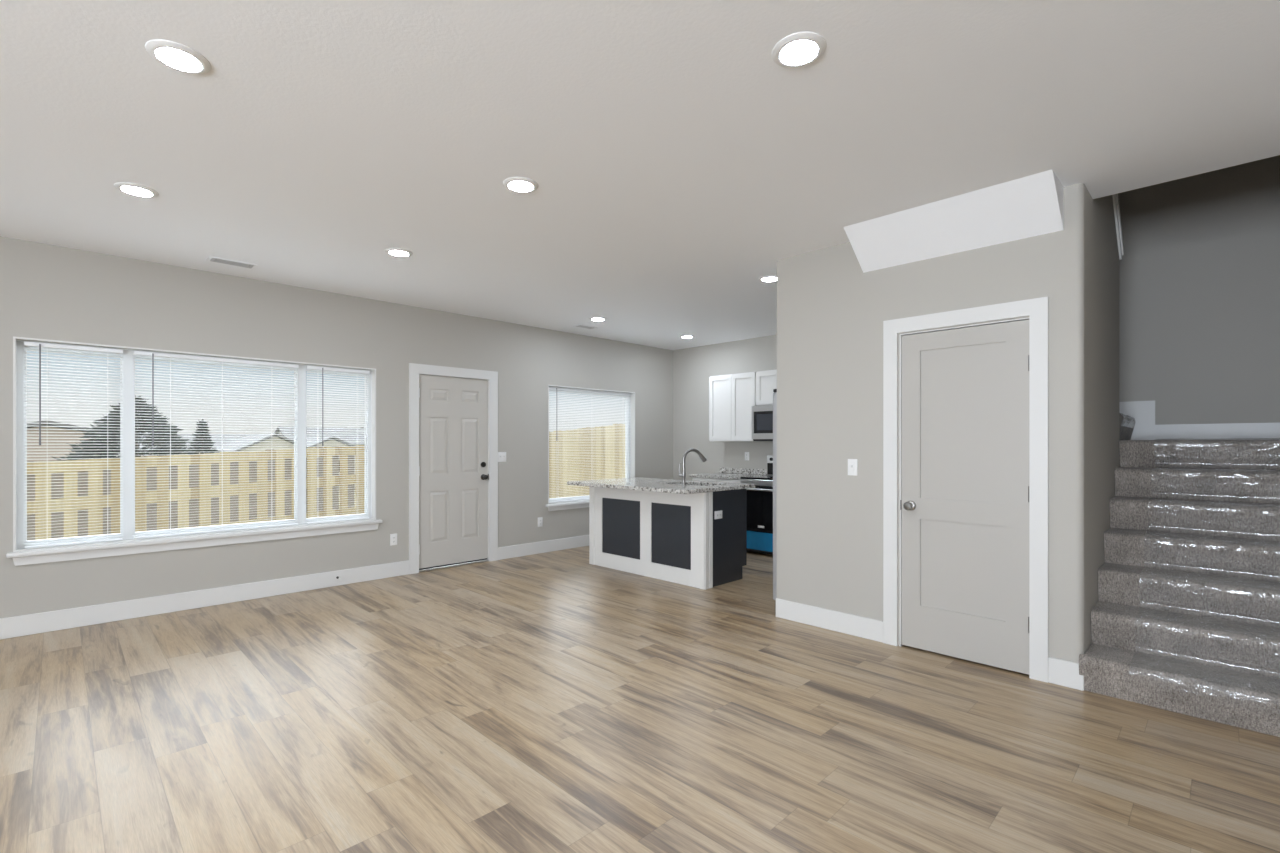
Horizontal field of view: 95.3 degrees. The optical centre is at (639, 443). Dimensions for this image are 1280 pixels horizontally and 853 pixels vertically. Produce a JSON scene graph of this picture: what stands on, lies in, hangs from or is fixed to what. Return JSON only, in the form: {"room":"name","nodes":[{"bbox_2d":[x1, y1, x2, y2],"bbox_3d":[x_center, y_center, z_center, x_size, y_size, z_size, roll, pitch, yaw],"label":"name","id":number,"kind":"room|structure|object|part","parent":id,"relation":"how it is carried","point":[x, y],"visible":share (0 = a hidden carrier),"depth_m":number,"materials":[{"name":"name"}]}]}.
{"room":"living room","nodes":[
{"label":"living room","id":0,"kind":"room"},
{"bbox_2d":[0,236,672,617],"bbox_3d":[-3.509,-0.043,4.924,11.180,2.745,0.150,0,0,-45],"label":"wall","id":1,"kind":"structure","parent":0,"point":[49,292],"depth_m":5.23,"materials":[{"name":"grey paint"}]},
{"bbox_2d":[6,336,382,565],"bbox_3d":[-3.486,0.049,4.915,2.510,1.578,0.195,0,0,-45],"label":"window","id":2,"kind":"structure","parent":1,"relation":"in","point":[21,555],"depth_m":4.52,"materials":[{"name":"white paint"}]},
{"bbox_2d":[24,341,122,547],"bbox_3d":[-4.124,0.006,4.261,0.520,1.448,0.046,0,0,-45],"label":"window blind","id":3,"kind":"object","parent":2,"relation":"attached to","point":[35,344],"visible":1,"depth_m":4.26,"materials":[{"name":"white plastic"}]},
{"bbox_3d":[-4.131,0.724,4.267,0.514,0.012,0.024,0,0,-45],"label":"rail","id":4,"kind":"part","parent":3,"relation":"part of","materials":[{"name":"white plastic"}]},
{"bbox_3d":[-4.121,0.011,4.277,0.322,1.418,0.028,0,0,-45],"label":"ladder cord","id":5,"kind":"part","parent":3,"relation":"part of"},
{"bbox_3d":[-4.181,0.006,4.318,0.529,1.396,0.030,0,0,-45],"label":"sash","id":6,"kind":"part","parent":2,"relation":"part of","materials":[{"name":"white plastic"}]},
{"bbox_3d":[-3.553,0.006,4.944,1.138,1.396,0.030,0,0,-45],"label":"sash","id":7,"kind":"part","parent":2,"relation":"part of","materials":[{"name":"clear glass"}]},
{"bbox_2d":[134,351,298,538],"bbox_3d":[-3.496,0.006,4.887,1.130,1.448,0.046,0,0,-45],"label":"window blind","id":8,"kind":"object","parent":2,"relation":"attached to","point":[152,354],"visible":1,"depth_m":4.85,"materials":[{"name":"white plastic"}]},
{"bbox_3d":[-3.502,0.724,4.893,1.124,0.012,0.024,0,0,-45],"label":"rail","id":9,"kind":"part","parent":8,"relation":"part of","materials":[{"name":"white plastic"}]},
{"bbox_3d":[-3.497,0.011,4.898,0.702,1.418,0.028,0,0,-45],"label":"ladder cord","id":10,"kind":"part","parent":8,"relation":"part of","materials":[{"name":"white fabric"}]},
{"bbox_3d":[-2.909,0.006,5.586,0.560,1.396,0.030,0,0,-45],"label":"sash","id":11,"kind":"part","parent":2,"relation":"part of","materials":[{"name":"clear glass"}]},
{"bbox_2d":[306,366,368,523],"bbox_3d":[-2.852,0.006,5.528,0.552,1.448,0.046,0,0,-45],"label":"window blind","id":12,"kind":"object","parent":2,"relation":"attached to","point":[317,368],"visible":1,"depth_m":5.51,"materials":[{"name":"white plastic"}]},
{"bbox_3d":[-2.863,0.011,5.530,0.352,1.418,0.028,0,0,-45],"label":"ladder cord","id":13,"kind":"part","parent":12,"relation":"part of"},
{"bbox_3d":[-2.858,0.724,5.535,0.546,0.012,0.024,0,0,-45],"label":"rail","id":14,"kind":"part","parent":12,"relation":"part of","materials":[{"name":"white plastic"}]},
{"bbox_2d":[0,560,409,639],"bbox_3d":[-4.883,1.259,3.438,7.135,0.142,0.016,0,0,-45],"label":"baseboard","id":15,"kind":"structure","parent":1,"relation":"attached to","point":[30,624],"depth_m":4.65,"materials":[{"name":"white paint"}]},
{"bbox_2d":[390,533,396,545],"bbox_3d":[-2.470,0.958,5.847,0.070,0.115,0.009,0,0,-45],"label":"wall outlet","id":16,"kind":"object","parent":1,"relation":"attached to","point":[393,537],"visible":1,"depth_m":5.84,"materials":[{"name":"white plastic"}]},
{"bbox_2d":[409,363,497,573],"bbox_3d":[-2.034,0.252,6.356,1.021,2.157,0.205,0,0,-45],"label":"door","id":17,"kind":"structure","parent":1,"relation":"in","point":[453,411],"depth_m":6.30,"materials":[{"name":"white paint"}]},
{"bbox_3d":[-1.744,0.372,6.547,0.064,0.064,0.067,0,0,-45],"label":"knob","id":18,"kind":"part","parent":17,"relation":"part of","materials":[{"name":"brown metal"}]},
{"bbox_2d":[498,452,505,461],"bbox_3d":[-1.589,0.150,6.719,0.115,0.115,0.017,0,0,-45],"label":"light switch","id":19,"kind":"object","parent":1,"relation":"attached to","point":[501,455],"visible":1,"depth_m":6.72,"materials":[{"name":"white plastic"}]},
{"bbox_2d":[538,517,542,526],"bbox_3d":[-1.215,0.950,7.098,0.070,0.115,0.009,0,0,-45],"label":"wall outlet","id":20,"kind":"object","parent":1,"relation":"attached to","point":[540,519],"visible":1,"depth_m":7.10,"materials":[{"name":"white plastic"}]},
{"bbox_2d":[498,535,588,559],"bbox_3d":[-0.562,1.259,7.744,3.024,0.142,0.016,0,0,-45],"label":"baseboard","id":21,"kind":"structure","parent":1,"relation":"attached to","point":[513,551],"depth_m":7.10,"materials":[{"name":"white paint"}]},
{"bbox_2d":[546,385,634,510],"bbox_3d":[-0.640,0.049,7.751,1.565,1.557,0.195,0,0,-45],"label":"window","id":22,"kind":"structure","parent":1,"relation":"in","point":[629,462],"depth_m":8.02,"materials":[{"name":"white paint"}]},
{"bbox_2d":[549,387,630,502],"bbox_3d":[-0.631,0.010,7.742,1.435,1.440,0.046,0,0,-45],"label":"window blind","id":23,"kind":"object","parent":22,"relation":"attached to","point":[551,388],"visible":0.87,"depth_m":7.71,"materials":[{"name":"white plastic"}]},
{"bbox_3d":[-0.637,0.724,7.748,1.429,0.012,0.024,0,0,-45],"label":"rail","id":24,"kind":"part","parent":23,"relation":"part of","materials":[{"name":"white plastic"}]},
{"bbox_3d":[-0.639,0.015,7.746,1.132,1.410,0.028,0,0,-45],"label":"ladder cord","id":25,"kind":"part","parent":23,"relation":"part of","materials":[{"name":"white fabric"}]},
{"bbox_2d":[0,0,1279,349],"bbox_3d":[-0.813,-1.555,2.218,11.480,0.280,7.790,0,0,-45],"label":"ceiling","id":26,"kind":"structure","parent":0,"point":[673,162],"depth_m":2.63,"materials":[{"name":"white paint"}]},
{"bbox_2d":[114,182,158,197],"bbox_3d":[-2.799,-1.408,3.244,0.190,0.014,0.190,0,0,-45],"label":"recessed light","id":27,"kind":"object","parent":26,"relation":"in","point":[134,189],"visible":1,"depth_m":3.22,"materials":[{"name":"white plastic"}]},
{"bbox_2d":[121,186,151,195],"bbox_3d":[-2.799,-1.406,3.244,0.133,0.010,0.133,0,0,-45],"label":"diffuser","id":28,"kind":"object","parent":27,"relation":"attached to","point":[132,190],"depth_m":3.23,"materials":[{"name":"white plastic"}]},
{"bbox_2d":[145,39,210,73],"bbox_3d":[-1.687,-1.408,2.134,0.190,0.014,0.190,0,0,-45],"label":"recessed light","id":29,"kind":"object","parent":26,"relation":"in","point":[176,56],"visible":1,"depth_m":2.12,"materials":[{"name":"white plastic"}]},
{"bbox_2d":[156,48,200,70],"bbox_3d":[-1.687,-1.406,2.134,0.133,0.010,0.133,0,0,-45],"label":"diffuser","id":30,"kind":"object","parent":29,"relation":"attached to","point":[179,59],"depth_m":2.13,"materials":[{"name":"white plastic"}]},
{"bbox_2d":[206,256,257,268],"bbox_3d":[-3.178,-1.410,4.542,0.310,0.008,0.150,0,0,-45],"label":"ceiling vent","id":31,"kind":"object","parent":26,"relation":"in","point":[210,258],"visible":1,"depth_m":4.52,"materials":[{"name":"white metal"}]},
{"bbox_2d":[385,248,412,256],"bbox_3d":[-1.777,-1.408,4.300,0.190,0.014,0.190,0,0,-45],"label":"recessed light","id":32,"kind":"object","parent":26,"relation":"in","point":[398,252],"visible":1,"depth_m":4.27,"materials":[{"name":"white plastic"}]},
{"bbox_2d":[389,251,408,255],"bbox_3d":[-1.777,-1.406,4.300,0.133,0.010,0.133,0,0,-45],"label":"diffuser","id":33,"kind":"object","parent":32,"relation":"attached to","point":[395,253],"depth_m":4.29,"materials":[{"name":"white plastic"}]},
{"bbox_2d":[503,177,537,192],"bbox_3d":[-0.650,-1.408,3.181,0.190,0.014,0.190,0,0,-45],"label":"recessed light","id":34,"kind":"object","parent":26,"relation":"in","point":[516,184],"visible":1,"depth_m":3.16,"materials":[{"name":"white plastic"}]},
{"bbox_2d":[509,181,532,191],"bbox_3d":[-0.650,-1.406,3.181,0.133,0.010,0.133,0,0,-45],"label":"diffuser","id":35,"kind":"object","parent":34,"relation":"attached to","point":[516,186],"depth_m":3.17,"materials":[{"name":"white plastic"}]},
{"bbox_2d":[574,324,596,328],"bbox_3d":[-0.659,-1.410,7.023,0.270,0.008,0.130,0,0,-45],"label":"ceiling vent","id":36,"kind":"object","parent":26,"relation":"in","point":[578,325],"visible":1,"depth_m":6.99,"materials":[{"name":"white metal"}]},
{"bbox_2d":[590,317,605,320],"bbox_3d":[-0.474,-1.408,6.579,0.190,0.014,0.190,0,0,-45],"label":"recessed light","id":37,"kind":"object","parent":26,"relation":"in","point":[591,318],"visible":1,"depth_m":6.55,"materials":[{"name":"white plastic"}]},
{"bbox_2d":[680,335,693,337],"bbox_3d":[0.619,-1.408,7.670,0.190,0.014,0.190,0,0,-45],"label":"recessed light","id":38,"kind":"object","parent":26,"relation":"in","point":[682,336],"visible":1,"depth_m":7.62,"materials":[{"name":"white plastic"}]},
{"bbox_2d":[759,275,776,281],"bbox_3d":[1.110,-1.408,4.979,0.190,0.014,0.190,0,0,-45],"label":"recessed light","id":39,"kind":"object","parent":26,"relation":"in","point":[769,278],"visible":0.81,"depth_m":4.95,"materials":[{"name":"white plastic"}]},
{"bbox_2d":[762,277,776,281],"bbox_3d":[1.110,-1.406,4.979,0.133,0.010,0.133,0,0,-45],"label":"diffuser","id":40,"kind":"object","parent":39,"relation":"attached to","point":[764,279],"depth_m":4.97,"materials":[{"name":"white plastic"}]},
{"bbox_2d":[772,32,826,67],"bbox_3d":[0.571,-1.408,2.095,0.190,0.014,0.190,0,0,-45],"label":"recessed light","id":41,"kind":"object","parent":26,"relation":"in","point":[799,49],"visible":1,"depth_m":2.08,"materials":[{"name":"white plastic"}]},
{"bbox_2d":[780,40,817,64],"bbox_3d":[0.571,-1.406,2.095,0.133,0.010,0.133,0,0,-45],"label":"diffuser","id":42,"kind":"object","parent":41,"relation":"attached to","point":[792,52],"depth_m":2.09,"materials":[{"name":"white plastic"}]},
{"bbox_2d":[0,546,1279,852],"bbox_3d":[-0.813,1.390,2.218,11.480,0.120,7.790,0,0,-45],"label":"floor","id":43,"kind":"structure","parent":0,"point":[558,701],"depth_m":2.58,"materials":[{"name":"wood"}]},
{"bbox_2d":[589,487,746,589],"bbox_3d":[0.270,0.884,6.144,0.722,0.892,1.635,0,0,-45],"label":"base cabinet","id":44,"kind":"object","parent":43,"relation":"on","point":[671,537],"visible":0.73,"depth_m":5.71,"materials":[{"name":"white paint"}]},
{"bbox_3d":[-0.197,0.880,6.140,0.009,0.616,0.610,0,0,-45],"label":"inset panel","id":45,"kind":"part","parent":44,"relation":"part of","materials":[{"name":"grey paint"}]},
{"bbox_2d":[567,477,754,493],"bbox_3d":[0.185,0.419,6.041,1.070,0.036,1.673,0,0,-45],"label":"countertop","id":46,"kind":"structure","parent":44,"relation":"on","point":[641,484],"depth_m":5.77,"materials":[{"name":"stone"}]},
{"bbox_2d":[678,449,706,484],"bbox_3d":[0.521,0.223,5.727,0.301,0.357,0.062,0,0,-22],"label":"kitchen faucet","id":47,"kind":"object","parent":46,"relation":"on","point":[683,474],"visible":0.99,"depth_m":5.68,"materials":[{"name":"silver metal"}]},
{"bbox_3d":[0.506,0.163,5.720,0.202,0.237,0.029,0,0,-24],"label":"spout","id":48,"kind":"part","parent":47,"relation":"part of","materials":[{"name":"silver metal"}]},
{"bbox_3d":[0.302,0.881,5.639,0.009,0.618,0.538,0,0,-45],"label":"inset panel","id":49,"kind":"part","parent":44,"relation":"part of","materials":[{"name":"grey paint"}]},
{"bbox_2d":[714,510,721,518],"bbox_3d":[0.738,0.665,5.472,0.115,0.075,0.009,0,0,-45],"label":"wall outlet","id":50,"kind":"object","parent":44,"relation":"attached to","point":[717,514],"visible":1,"depth_m":5.46,"materials":[{"name":"white plastic"}]},
{"bbox_3d":[0.855,0.884,5.609,0.560,0.892,0.020,0,0,-45],"label":"panel","id":51,"kind":"part","parent":44,"relation":"part of","materials":[{"name":"grey paint"}]},
{"bbox_2d":[692,477,739,482],"bbox_3d":[1.189,0.884,7.675,0.637,0.892,0.795,0,0,-45],"label":"base cabinet","id":52,"kind":"object","parent":43,"relation":"on","point":[693,478],"visible":0.16,"depth_m":7.46,"materials":[{"name":"white paint"}]},
{"bbox_3d":[0.832,0.536,7.595,0.020,0.157,0.385,0,0,-45],"label":"drawer","id":53,"kind":"part","parent":52,"relation":"part of","materials":[{"name":"white paint"}]},
{"bbox_2d":[690,473,763,479],"bbox_3d":[1.178,0.419,7.675,0.653,0.036,0.814,0,0,-45],"label":"countertop","id":54,"kind":"structure","parent":52,"relation":"on","point":[704,475],"depth_m":7.54,"materials":[{"name":"stone"}]},
{"bbox_3d":[1.108,0.536,7.319,0.020,0.157,0.385,0,0,-45],"label":"drawer","id":55,"kind":"part","parent":52,"relation":"part of","materials":[{"name":"white paint"}]},
{"bbox_2d":[740,455,772,554],"bbox_3d":[1.703,0.738,7.085,0.725,1.185,0.758,0,0,-45],"label":"range","id":56,"kind":"object","parent":43,"relation":"on","point":[759,498],"visible":0.38,"depth_m":6.94,"materials":[{"name":"black metal"}]},
{"bbox_3d":[1.500,0.462,6.883,0.028,0.067,0.746,0,0,-45],"label":"panel","id":57,"kind":"part","parent":56,"relation":"part of","materials":[{"name":"silver metal"}]},
{"bbox_2d":[740,475,772,479],"bbox_3d":[1.705,0.413,7.087,0.590,0.024,0.758,0,0,-45],"label":"cooktop","id":58,"kind":"object","parent":56,"relation":"in","point":[762,477],"depth_m":7.05,"materials":[{"name":"black glass"}]},
{"bbox_3d":[1.498,0.772,6.880,0.034,0.545,0.746,0,0,-45],"label":"oven door","id":59,"kind":"part","parent":56,"relation":"part of","materials":[{"name":"black glass"}]},
{"bbox_3d":[1.466,0.540,6.849,0.056,0.024,0.636,0,0,-45],"label":"handle","id":60,"kind":"part","parent":56,"relation":"part of","materials":[{"name":"silver metal"}]},
{"bbox_3d":[1.500,1.159,6.882,0.030,0.213,0.746,0,0,-45],"label":"drawer","id":61,"kind":"part","parent":56,"relation":"part of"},
{"bbox_3d":[1.906,0.320,7.287,0.004,0.150,0.728,0,0,-45],"label":"control glass","id":62,"kind":"part","parent":56,"relation":"part of","materials":[{"name":"black glass"}]},
{"bbox_2d":[773,389,776,599],"bbox_3d":[1.613,0.444,4.776,0.903,1.772,0.770,0,0,-45],"label":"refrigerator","id":63,"kind":"object","parent":43,"relation":"on","point":[774,390],"visible":0.05,"depth_m":4.68,"materials":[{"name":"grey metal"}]},
{"bbox_2d":[1079,414,1279,736],"bbox_3d":[3.382,0.351,4.007,2.676,1.958,1.896,0,0,-45],"label":"carpeted staircase","id":64,"kind":"structure","parent":43,"relation":"on","point":[1107,668],"depth_m":3.26,"materials":[{"name":"grey carpet"}]},
{"bbox_2d":[1119,413,1134,427],"bbox_3d":[3.727,-0.285,4.788,0.800,0.300,0.470,0,0,-45],"label":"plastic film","id":65,"kind":"object","parent":64,"relation":"on","point":[1129,424],"visible":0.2,"depth_m":4.60,"materials":[{"name":"clear plastic"}]},
{"bbox_2d":[1132,438,1279,690],"bbox_3d":[3.500,0.598,3.403,2.025,1.268,0.810,0,0,-45],"label":"plastic film","id":66,"kind":"object","parent":64,"relation":"on","point":[1261,470],"visible":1,"depth_m":3.35,"materials":[{"name":"clear plastic"}]},
{"bbox_2d":[777,184,1074,661],"bbox_3d":[1.755,-0.043,3.877,0.120,2.745,1.865,0,0,-45],"label":"wall","id":67,"kind":"structure","parent":0,"point":[831,314],"depth_m":4.02,"materials":[{"name":"grey paint"}]},
{"bbox_2d":[776,598,882,642],"bbox_3d":[1.340,1.259,4.197,0.016,0.142,0.830,0,0,-45],"label":"baseboard","id":68,"kind":"structure","parent":67,"relation":"attached to","point":[859,626],"depth_m":4.16,"materials":[{"name":"white paint"}]},
{"bbox_2d":[848,459,857,475],"bbox_3d":[1.478,0.162,4.059,0.017,0.115,0.070,0,0,-45],"label":"light switch","id":69,"kind":"object","parent":67,"relation":"attached to","point":[852,463],"visible":1,"depth_m":4.05,"materials":[{"name":"white plastic"}]},
{"bbox_2d":[844,170,1063,272],"bbox_3d":[1.831,-1.296,3.508,0.295,0.237,1.129,0,0,-45],"label":"soffit","id":70,"kind":"structure","parent":67,"relation":"attached to","point":[1032,205],"depth_m":3.43,"materials":[{"name":"white paint"}]},
{"bbox_2d":[883,297,1047,682],"bbox_3d":[1.980,0.254,3.602,0.190,2.152,0.915,0,0,-45],"label":"door","id":71,"kind":"structure","parent":67,"relation":"in","point":[974,398],"depth_m":3.54,"materials":[{"name":"white paint"}]},
{"bbox_3d":[1.735,0.400,3.762,0.069,0.064,0.064,0,0,-45],"label":"knob","id":72,"kind":"part","parent":71,"relation":"part of","materials":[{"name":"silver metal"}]},
{"bbox_2d":[1048,657,1083,690],"bbox_3d":[2.336,1.259,3.198,0.016,0.142,0.161,0,0,-45],"label":"baseboard","id":73,"kind":"structure","parent":67,"relation":"attached to","point":[1061,672],"depth_m":3.19,"materials":[{"name":"white paint"}]},
{"bbox_2d":[673,155,1279,479],"bbox_3d":[2.812,-1.320,6.607,0.150,5.300,6.690,0,0,-45],"label":"wall","id":74,"kind":"structure","parent":0,"point":[1199,266],"depth_m":4.81,"materials":[{"name":"grey paint"}]},
{"bbox_2d":[709,372,756,441],"bbox_3d":[1.314,-0.477,7.772,0.325,0.886,0.745,0,0,-45],"label":"upper cabinet","id":75,"kind":"object","parent":74,"relation":"attached to","point":[732,397],"visible":0.8,"depth_m":7.66,"materials":[{"name":"white paint"}]},
{"bbox_3d":[1.076,-0.477,7.794,0.020,0.862,0.365,0,0,-45],"label":"door","id":76,"kind":"part","parent":75,"relation":"part of","materials":[{"name":"white paint"}]},
{"bbox_3d":[1.336,-0.477,7.534,0.020,0.862,0.365,0,0,-45],"label":"door","id":77,"kind":"part","parent":75,"relation":"part of","materials":[{"name":"white paint"}]},
{"bbox_2d":[719,468,766,474],"bbox_3d":[1.404,0.365,7.895,0.022,0.070,0.807,0,0,-45],"label":"backsplash","id":78,"kind":"structure","parent":74,"relation":"attached to","point":[721,470],"depth_m":7.88,"materials":[{"name":"grey stone"}]},
{"bbox_2d":[745,452,748,460],"bbox_3d":[1.442,0.165,7.868,0.009,0.115,0.070,0,0,-45],"label":"wall outlet","id":79,"kind":"object","parent":74,"relation":"attached to","point":[746,453],"visible":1,"depth_m":7.86,"materials":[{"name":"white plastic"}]},
{"bbox_2d":[756,369,776,405],"bbox_3d":[1.849,-0.701,7.235,0.325,0.438,0.760,0,0,-45],"label":"upper cabinet","id":80,"kind":"object","parent":74,"relation":"attached to","point":[766,381],"visible":0.28,"depth_m":7.30,"materials":[{"name":"white paint"}]},
{"bbox_2d":[752,405,772,440],"bbox_3d":[1.801,-0.257,7.188,0.456,0.444,0.754,0,0,-45],"label":"microwave","id":81,"kind":"object","parent":80,"relation":"attached to","point":[762,416],"visible":0.25,"depth_m":7.21,"materials":[{"name":"silver metal"}]},
{"bbox_2d":[1119,400,1279,439],"bbox_3d":[4.302,-0.400,4.993,0.016,0.740,2.000,0,0,-45],"label":"trim","id":82,"kind":"structure","parent":74,"relation":"attached to","point":[1145,428],"depth_m":4.79,"materials":[{"name":"white paint"}]},
{"bbox_2d":[1075,183,1118,662],"bbox_3d":[2.892,-1.320,3.728,1.520,5.300,0.120,0,0,-45],"label":"wall","id":83,"kind":"structure","parent":0,"point":[1096,249],"depth_m":3.39,"materials":[{"name":"grey paint"}]},
{"bbox_2d":[1112,193,1123,259],"bbox_3d":[3.213,-1.698,4.019,0.725,0.715,0.122,0,0,-45],"label":"trim","id":84,"kind":"structure","parent":83,"relation":"attached to","point":[1115,196],"depth_m":4.09,"materials":[{"name":"white paint"}]},
{"label":"outside","id":85,"kind":"structure","parent":0,"visible":0},
{"bbox_3d":[-41.324,5.185,48.551,130.000,7.358,115.000,0,0,-45],"label":"ground","id":86,"kind":"structure","parent":85,"visible":0},
{"bbox_2d":[27,421,119,461],"bbox_3d":[-32.777,1.441,32.278,5.700,5.282,8.700,0,0,-45],"label":"house","id":87,"kind":"structure","parent":86,"relation":"on","point":[44,451],"depth_m":29.53,"materials":[{"name":"beige"}]},
{"bbox_2d":[51,396,205,460],"bbox_3d":[-19.783,0.534,22.784,5.396,4.921,5.307,0,0,21],"label":"conifer tree","id":88,"kind":"object","parent":86,"relation":"on","point":[87,446],"visible":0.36,"depth_m":22.22,"materials":[{"name":"grey plant"}]},
{"bbox_2d":[138,434,246,456],"bbox_3d":[-47.134,2.240,63.147,12.700,6.580,9.700,0,0,-45],"label":"house","id":89,"kind":"structure","parent":86,"relation":"on","point":[212,438],"depth_m":62.19,"materials":[{"name":"beige"}]},
{"bbox_2d":[27,445,363,540],"bbox_3d":[-7.904,1.095,9.130,13.691,2.499,0.168,0,0,-45],"label":"wooden fence","id":90,"kind":"object","parent":86,"relation":"on","point":[46,472],"visible":0.32,"depth_m":9.55,"materials":[{"name":"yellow wood"}]},
{"bbox_3d":[-7.904,0.852,9.065,13.600,0.881,0.040,0,0,-45],"label":"rail","id":91,"kind":"part","parent":90,"relation":"part of","materials":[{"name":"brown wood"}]},
{"bbox_3d":[-7.904,0.292,9.065,13.600,0.861,0.040,0,0,-45],"label":"rail","id":92,"kind":"part","parent":90,"relation":"part of","materials":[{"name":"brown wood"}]},
{"bbox_3d":[-7.904,1.497,9.065,13.600,0.881,0.040,0,0,-45],"label":"rail","id":93,"kind":"part","parent":90,"relation":"part of","materials":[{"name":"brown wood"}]},
{"bbox_2d":[189,419,217,453],"bbox_3d":[-23.085,1.121,30.644,2.897,4.923,3.029,0,0,-45],"label":"conifer tree","id":94,"kind":"object","parent":86,"relation":"on","point":[203,421],"visible":0.26,"depth_m":30.56,"materials":[{"name":"grey plant"}]},
{"bbox_2d":[215,433,307,452],"bbox_3d":[-33.364,1.775,51.458,5.900,5.350,9.700,0,0,-45],"label":"house","id":95,"kind":"structure","parent":86,"relation":"on","point":[261,436],"depth_m":48.38,"materials":[{"name":"beige"}]},
{"bbox_2d":[274,426,363,445],"bbox_3d":[-37.042,1.740,73.204,14.700,7.580,9.700,0,0,-45],"label":"house","id":96,"kind":"structure","parent":86,"relation":"on","point":[360,431],"depth_m":70.17,"materials":[{"name":"beige"}]},
{"bbox_2d":[306,436,353,445],"bbox_3d":[-33.193,2.030,60.098,4.900,5.560,9.700,0,0,-45],"label":"house","id":97,"kind":"structure","parent":86,"relation":"on","point":[308,442],"depth_m":57.10,"materials":[{"name":"beige"}]},
{"bbox_2d":[549,424,624,497],"bbox_3d":[-0.877,0.665,11.892,0.154,2.310,5.816,0,0,-45],"label":"wooden fence","id":98,"kind":"object","parent":86,"relation":"on","point":[617,450],"visible":0.27,"depth_m":12.11,"materials":[{"name":"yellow wood"}]}
]}

